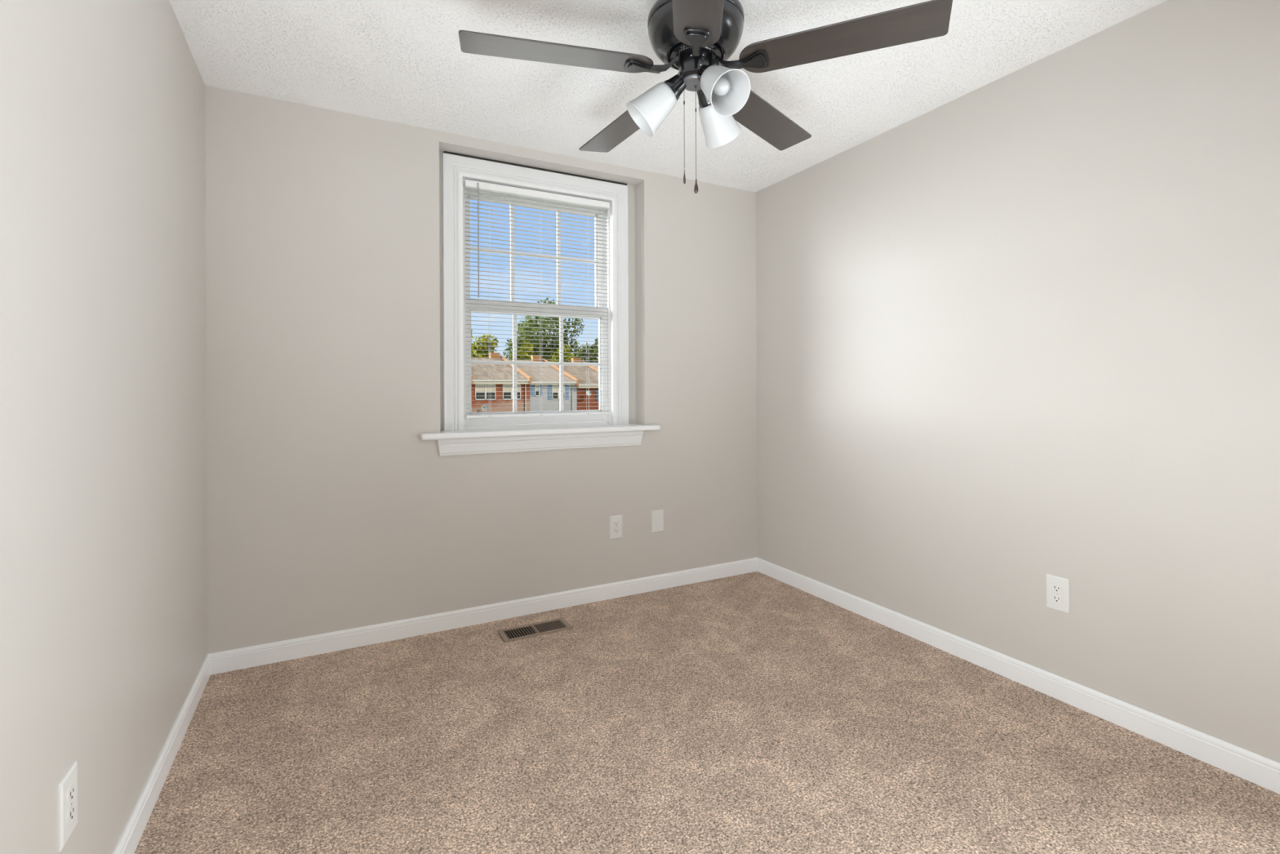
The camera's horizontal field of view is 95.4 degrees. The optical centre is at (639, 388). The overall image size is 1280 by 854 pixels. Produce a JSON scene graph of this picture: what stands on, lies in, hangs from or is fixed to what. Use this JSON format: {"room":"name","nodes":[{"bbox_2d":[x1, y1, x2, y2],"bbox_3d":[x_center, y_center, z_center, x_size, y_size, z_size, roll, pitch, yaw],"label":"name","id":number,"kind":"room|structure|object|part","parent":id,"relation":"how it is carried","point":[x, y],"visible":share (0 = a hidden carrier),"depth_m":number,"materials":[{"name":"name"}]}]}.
{"room":"empty bedroom","nodes":[
{"label":"empty bedroom","id":0,"kind":"room"},
{"bbox_2d":[0,0,207,853],"bbox_3d":[-1.167,0.021,1.092,0.120,2.560,3.550,0,0,-28],"label":"wall","id":1,"kind":"structure","parent":0,"point":[104,566],"depth_m":1.29,"materials":[{"name":"beige paint"}]},
{"bbox_2d":[57,760,77,852],"bbox_3d":[-1.117,0.814,1.140,0.009,0.128,0.078,0,0,-28],"label":"wall outlet","id":2,"kind":"object","parent":1,"relation":"attached to","point":[68,785],"visible":1,"depth_m":1.13,"materials":[{"name":"white plastic"}]},
{"bbox_2d":[66,803,75,824],"bbox_3d":[-1.114,0.833,1.141,0.003,0.028,0.034,0,0,-28],"label":"receptacle","id":3,"kind":"object","parent":2,"relation":"attached to","point":[71,806],"depth_m":1.14,"materials":[{"name":"white plastic"}]},
{"bbox_2d":[66,783,75,804],"bbox_3d":[-1.114,0.794,1.141,0.003,0.028,0.034,0,0,-28],"label":"receptacle","id":4,"kind":"object","parent":2,"relation":"attached to","point":[70,787],"depth_m":1.14,"materials":[{"name":"white plastic"}]},
{"bbox_2d":[112,653,210,853],"bbox_3d":[-1.060,1.139,1.039,0.012,0.085,3.120,0,0,-28],"label":"baseboard","id":5,"kind":"structure","parent":1,"relation":"attached to","point":[129,840],"depth_m":1.72,"materials":[{"name":"white wood"}]},
{"bbox_2d":[204,85,757,653],"bbox_3d":[-0.595,0.019,3.226,2.885,2.560,0.310,0,0,-28],"label":"wall","id":6,"kind":"structure","parent":0,"point":[329,509],"depth_m":2.76,"materials":[{"name":"beige paint"}]},
{"bbox_2d":[208,557,757,675],"bbox_3d":[-0.515,1.136,3.083,2.885,0.085,0.012,0,0,-28],"label":"baseboard","id":7,"kind":"structure","parent":6,"relation":"attached to","point":[228,660],"depth_m":2.87,"materials":[{"name":"white wood"}]},
{"bbox_2d":[420,151,660,456],"bbox_3d":[-0.543,-0.441,3.221,1.305,1.536,0.368,0,0,-28],"label":"window","id":8,"kind":"structure","parent":6,"relation":"in","point":[460,435],"depth_m":3.18,"materials":[{"name":"white paint"}]},
{"bbox_2d":[470,205,595,304],"bbox_3d":[-0.594,-0.756,3.314,0.756,0.558,0.008,0,0,-28],"label":"grille","id":9,"kind":"object","parent":8,"relation":"attached to","point":[511,206],"depth_m":3.34,"materials":[{"name":"white plastic"}]},
{"bbox_3d":[-0.590,-0.763,3.307,0.848,0.660,0.031,0,0,-28],"label":"sash","id":10,"kind":"part","parent":8,"relation":"part of","materials":[{"name":"white plastic"}]},
{"bbox_2d":[471,315,599,411],"bbox_3d":[-0.572,-0.143,3.278,0.764,0.557,0.008,0,0,-28],"label":"grille","id":11,"kind":"object","parent":8,"relation":"attached to","point":[515,362],"depth_m":3.32,"materials":[{"name":"white plastic"}]},
{"bbox_3d":[-0.568,-0.139,3.270,0.848,0.668,0.031,0,0,-28],"label":"sash","id":12,"kind":"part","parent":8,"relation":"part of","materials":[{"name":"white plastic"}]},
{"bbox_2d":[464,179,609,417],"bbox_3d":[-0.542,-0.468,3.219,0.823,1.240,0.044,0,0,-28],"label":"window blind","id":13,"kind":"object","parent":8,"relation":"attached to","point":[477,185],"visible":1,"depth_m":3.20,"materials":[{"name":"white plastic"}]},
{"bbox_3d":[-0.798,-0.459,3.092,0.007,1.196,0.028,0,0,-28],"label":"ladder cord","id":14,"kind":"part","parent":13,"relation":"part of","materials":[{"name":"white fabric"}]},
{"bbox_3d":[-0.543,0.145,3.226,0.821,0.014,0.023,0,0,-28],"label":"rail","id":15,"kind":"part","parent":13,"relation":"part of","materials":[{"name":"white plastic"}]},
{"bbox_3d":[-0.550,-0.460,3.223,0.007,1.196,0.028,0,0,-28],"label":"ladder cord","id":16,"kind":"part","parent":13,"relation":"part of","materials":[{"name":"white fabric"}]},
{"bbox_3d":[-0.302,-0.461,3.354,0.007,1.196,0.028,0,0,-28],"label":"ladder cord","id":17,"kind":"part","parent":13,"relation":"part of","materials":[{"name":"white fabric"}]},
{"bbox_2d":[609,515,622,539],"bbox_3d":[-0.134,0.781,3.287,0.078,0.128,0.009,0,0,-28],"label":"wall outlet","id":18,"kind":"object","parent":6,"relation":"attached to","point":[615,522],"visible":1,"depth_m":3.28,"materials":[{"name":"white plastic"}]},
{"bbox_2d":[613,528,619,533],"bbox_3d":[-0.132,0.801,3.285,0.034,0.028,0.003,0,0,-28],"label":"receptacle","id":19,"kind":"object","parent":18,"relation":"attached to","point":[615,530],"depth_m":3.28,"materials":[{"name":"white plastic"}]},
{"bbox_2d":[613,520,619,526],"bbox_3d":[-0.133,0.762,3.285,0.034,0.028,0.003,0,0,-28],"label":"receptacle","id":20,"kind":"object","parent":18,"relation":"attached to","point":[616,523],"depth_m":3.28,"materials":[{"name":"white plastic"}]},
{"bbox_2d":[651,509,663,532],"bbox_3d":[0.106,0.776,3.414,0.078,0.128,0.008,0,0,-28],"label":"blank wall plate","id":21,"kind":"object","parent":6,"relation":"attached to","point":[657,516],"visible":1,"depth_m":3.41,"materials":[{"name":"white plastic"}]},
{"bbox_2d":[168,0,1167,192],"bbox_3d":[0.501,-1.326,1.975,3.905,0.120,3.550,0,0,-28],"label":"ceiling","id":22,"kind":"structure","parent":0,"point":[399,61],"depth_m":2.29,"materials":[{"name":"white paint"}]},
{"bbox_2d":[458,0,952,193],"bbox_3d":[0.144,-0.932,1.817,1.350,0.665,1.312,0,0,-28],"label":"ceiling fan","id":23,"kind":"object","parent":22,"relation":"hanging from","point":[692,37],"visible":1,"depth_m":1.70,"materials":[{"name":"black wood"}]},
{"bbox_3d":[-0.232,-0.970,1.691,0.557,0.006,0.137,0,8,-14],"label":"blade","id":24,"kind":"part","parent":23,"relation":"part of","materials":[{"name":"brown wood"}]},
{"bbox_3d":[-0.046,-0.971,2.141,0.137,0.006,0.557,-10,5,-31],"label":"blade","id":25,"kind":"part","parent":23,"relation":"part of","materials":[{"name":"grey wood"}]},
{"bbox_3d":[0.032,-0.860,1.787,0.156,0.155,0.122,0,0,18],"label":"lamp shade","id":26,"kind":"part","parent":23,"relation":"part of","materials":[{"name":"white glass"}]},
{"bbox_2d":[663,72,686,100],"bbox_3d":[0.108,-0.927,1.789,0.088,0.087,0.068,0,0,10],"label":"socket","id":27,"kind":"object","parent":23,"relation":"attached to","point":[673,87],"depth_m":1.76,"materials":[{"name":"black metal"}]},
{"bbox_3d":[0.136,-0.808,1.788,0.009,0.272,0.009,0,0,-28],"label":"pull chain","id":28,"kind":"part","parent":23,"relation":"part of","materials":[{"name":"grey metal"}]},
{"bbox_3d":[0.172,-0.792,1.788,0.009,0.297,0.009,0,0,-28],"label":"pull chain","id":29,"kind":"part","parent":23,"relation":"part of","materials":[{"name":"grey metal"}]},
{"bbox_3d":[0.139,-0.971,1.375,0.137,0.006,0.557,8,1,4],"label":"blade","id":30,"kind":"part","parent":23,"relation":"part of","materials":[{"name":"brown wood"}]},
{"bbox_2d":[696,88,711,107],"bbox_3d":[0.208,-0.928,1.841,0.087,0.087,0.073,0,0,-28],"label":"socket","id":31,"kind":"object","parent":23,"relation":"attached to","point":[704,102],"depth_m":1.83,"materials":[{"name":"black metal"}]},
{"bbox_2d":[697,64,711,83],"bbox_3d":[0.202,-0.928,1.733,0.068,0.087,0.088,0,0,-28],"label":"socket","id":32,"kind":"object","parent":23,"relation":"attached to","point":[702,69],"depth_m":1.71,"materials":[{"name":"black metal"}]},
{"bbox_3d":[0.252,-0.861,1.904,0.155,0.155,0.133,0,0,-28],"label":"lamp shade","id":33,"kind":"part","parent":23,"relation":"part of","materials":[{"name":"white glass"}]},
{"bbox_3d":[0.227,-0.880,1.686,0.049,0.074,0.077,0,0,-28],"label":"bulb","id":34,"kind":"part","parent":23,"relation":"part of","materials":[{"name":"white glass"}]},
{"bbox_3d":[0.238,-0.861,1.669,0.124,0.155,0.156,0,0,-28],"label":"lamp shade","id":35,"kind":"part","parent":23,"relation":"part of","materials":[{"name":"white glass"}]},
{"bbox_3d":[0.440,-0.973,2.103,0.137,0.006,0.557,-11,-7,40],"label":"blade","id":36,"kind":"part","parent":23,"relation":"part of","materials":[{"name":"grey wood"}]},
{"bbox_3d":[0.554,-0.973,1.629,0.557,0.006,0.137,0,-8,22],"label":"blade","id":37,"kind":"part","parent":23,"relation":"part of","materials":[{"name":"brown wood"}]},
{"bbox_2d":[133,571,1279,853],"bbox_3d":[0.584,1.234,1.838,3.905,0.120,3.240,0,0,-28],"label":"floor","id":38,"kind":"structure","parent":0,"point":[755,712],"depth_m":1.88,"materials":[{"name":"beige carpet"}]},
{"bbox_2d":[497,617,573,642],"bbox_3d":[-0.512,1.175,2.849,0.341,0.006,0.146,0,0,-28],"label":"floor vent","id":39,"kind":"object","parent":38,"relation":"in","point":[524,631],"visible":1,"depth_m":2.84,"materials":[{"name":"metal"}]},
{"bbox_2d":[755,0,1279,762],"bbox_3d":[1.490,0.010,2.495,0.120,2.560,3.550,0,0,-28],"label":"wall","id":40,"kind":"structure","parent":0,"point":[1024,328],"depth_m":2.17,"materials":[{"name":"beige paint"}]},
{"bbox_2d":[756,557,1279,794],"bbox_3d":[1.336,1.128,2.654,0.012,0.085,2.500,0,0,-28],"label":"baseboard","id":41,"kind":"structure","parent":40,"relation":"attached to","point":[1261,771],"depth_m":2.17,"materials":[{"name":"white wood"}]},
{"bbox_2d":[1046,573,1069,613],"bbox_3d":[1.576,0.774,2.201,0.009,0.128,0.078,0,0,-28],"label":"wall outlet","id":42,"kind":"object","parent":40,"relation":"attached to","point":[1057,588],"visible":1,"depth_m":2.20,"materials":[{"name":"white plastic"}]},
{"bbox_2d":[1051,594,1062,603],"bbox_3d":[1.573,0.794,2.199,0.003,0.028,0.034,0,0,-28],"label":"receptacle","id":43,"kind":"object","parent":42,"relation":"attached to","point":[1055,598],"depth_m":2.20,"materials":[{"name":"white plastic"}]},
{"bbox_2d":[1051,583,1062,592],"bbox_3d":[1.573,0.755,2.199,0.003,0.028,0.034,0,0,-28],"label":"receptacle","id":44,"kind":"object","parent":42,"relation":"attached to","point":[1055,588],"depth_m":2.20,"materials":[{"name":"white plastic"}]},
{"label":"outside","id":45,"kind":"structure","parent":0,"visible":0},
{"bbox_3d":[-40.461,4.996,129.250,350.000,0.500,259.550,0,0,-28],"label":"ground","id":46,"kind":"structure","parent":45,"visible":0},
{"bbox_2d":[471,333,498,357],"bbox_3d":[-25.190,-1.884,89.449,6.959,13.358,7.204,0,0,-28],"label":"tree","id":47,"kind":"object","parent":46,"relation":"on","point":[483,353],"visible":0.24,"depth_m":89.25,"materials":[{"name":"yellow plant"}]},
{"bbox_2d":[471,352,531,412],"bbox_3d":[-19.927,0.110,71.248,6.340,9.100,23.830,0,0,-28],"label":"house","id":48,"kind":"structure","parent":46,"relation":"on","point":[479,396],"depth_m":61.56,"materials":[{"name":"red brick"}]},
{"bbox_2d":[481,404,488,411],"bbox_3d":[-16.034,1.988,59.903,0.647,0.773,0.934,0,0,-44],"label":"satellite dish","id":49,"kind":"object","parent":48,"relation":"attached to","point":[486,407],"visible":0.99,"depth_m":59.87,"materials":[{"name":"grey metal"}]},
{"bbox_2d":[475,385,494,391],"bbox_3d":[-16.028,-0.020,60.454,2.020,0.813,0.009,0,0,-28],"label":"shade","id":50,"kind":"object","parent":48,"relation":"hanging from","point":[477,389],"depth_m":60.40,"materials":[{"name":"beige"}]},
{"bbox_3d":[-16.037,0.354,60.474,2.060,1.600,0.035,0,0,-28],"label":"pane","id":51,"kind":"part","parent":48,"relation":"part of","materials":[{"name":"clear glass"}]},
{"bbox_2d":[503,385,519,391],"bbox_3d":[-13.587,-0.030,61.743,1.840,0.813,0.009,0,0,-28],"label":"shade","id":52,"kind":"object","parent":48,"relation":"hanging from","point":[504,388],"depth_m":61.64,"materials":[{"name":"beige"}]},
{"bbox_3d":[-13.597,0.343,61.763,1.880,1.600,0.035,0,0,-28],"label":"pane","id":53,"kind":"part","parent":48,"relation":"part of","materials":[{"name":"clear glass"}]},
{"bbox_2d":[508,340,533,359],"bbox_3d":[-17.931,-1.450,92.054,6.246,12.425,6.040,0,0,-28],"label":"tree","id":54,"kind":"object","parent":46,"relation":"on","point":[520,354],"visible":0.18,"depth_m":91.20,"materials":[{"name":"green plant"}]},
{"bbox_2d":[508,355,578,411],"bbox_3d":[-14.740,0.198,73.985,5.390,8.880,23.830,0,0,-28],"label":"house","id":55,"kind":"structure","parent":46,"relation":"on","point":[539,375],"depth_m":64.55,"materials":[{"name":"grey"}]},
{"bbox_2d":[530,384,534,395],"bbox_3d":[-11.556,0.160,62.812,0.410,1.230,0.085,0,0,-28],"label":"shutter","id":56,"kind":"object","parent":55,"relation":"hanging from","point":[531,385],"depth_m":62.78,"materials":[{"name":"blue"}]},
{"bbox_2d":[539,384,542,395],"bbox_3d":[-10.734,0.156,63.246,0.330,1.230,0.085,0,0,-28],"label":"shutter","id":57,"kind":"object","parent":55,"relation":"hanging from","point":[540,385],"depth_m":63.22,"materials":[{"name":"blue"}]},
{"bbox_2d":[547,384,551,399],"bbox_3d":[-9.853,0.388,63.711,0.420,1.660,0.085,0,0,-28],"label":"shutter","id":58,"kind":"object","parent":55,"relation":"hanging from","point":[549,393],"depth_m":63.67,"materials":[{"name":"blue"}]},
{"bbox_2d":[552,385,564,391],"bbox_3d":[-8.966,-0.006,64.182,1.390,0.780,0.009,0,0,-28],"label":"shade","id":59,"kind":"object","parent":55,"relation":"hanging from","point":[554,389],"depth_m":64.07,"materials":[{"name":"beige"}]},
{"bbox_3d":[-8.976,0.384,64.202,1.430,1.600,0.035,0,0,-28],"label":"pane","id":60,"kind":"part","parent":55,"relation":"part of","materials":[{"name":"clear glass"}]},
{"bbox_2d":[564,384,568,398],"bbox_3d":[-8.084,0.380,64.644,0.400,1.660,0.085,0,0,-28],"label":"shutter","id":61,"kind":"object","parent":55,"relation":"hanging from","point":[566,389],"depth_m":64.61,"materials":[{"name":"blue"}]},
{"bbox_2d":[502,297,584,361],"bbox_3d":[-17.466,-6.074,107.509,14.725,21.678,13.115,0,0,-28],"label":"tree","id":62,"kind":"object","parent":46,"relation":"on","point":[544,351],"visible":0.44,"depth_m":104.90,"materials":[{"name":"green plant"}]},
{"bbox_2d":[550,342,577,362],"bbox_3d":[-12.587,-1.432,95.059,6.560,12.345,5.613,0,0,-28],"label":"tree","id":63,"kind":"object","parent":46,"relation":"on","point":[566,348],"visible":0.09,"depth_m":94.68,"materials":[{"name":"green plant"}]},
{"bbox_2d":[555,358,599,409],"bbox_3d":[-9.924,0.298,76.527,5.500,8.640,23.830,0,0,-28],"label":"house","id":64,"kind":"structure","parent":46,"relation":"on","point":[581,405],"depth_m":66.37,"materials":[{"name":"red brick"}]},
{"bbox_2d":[595,388,599,400],"bbox_3d":[-4.846,0.697,66.353,0.400,1.400,0.085,0,0,-28],"label":"shutter","id":65,"kind":"object","parent":64,"relation":"hanging from","point":[597,389],"depth_m":66.32,"materials":[{"name":"blue"}]},
{"bbox_2d":[576,337,598,362],"bbox_3d":[-6.619,-2.338,99.434,8.494,14.116,7.510,0,0,-28],"label":"tree","id":66,"kind":"object","parent":46,"relation":"on","point":[593,348],"visible":0.16,"depth_m":98.31,"materials":[{"name":"green plant"}]}
]}

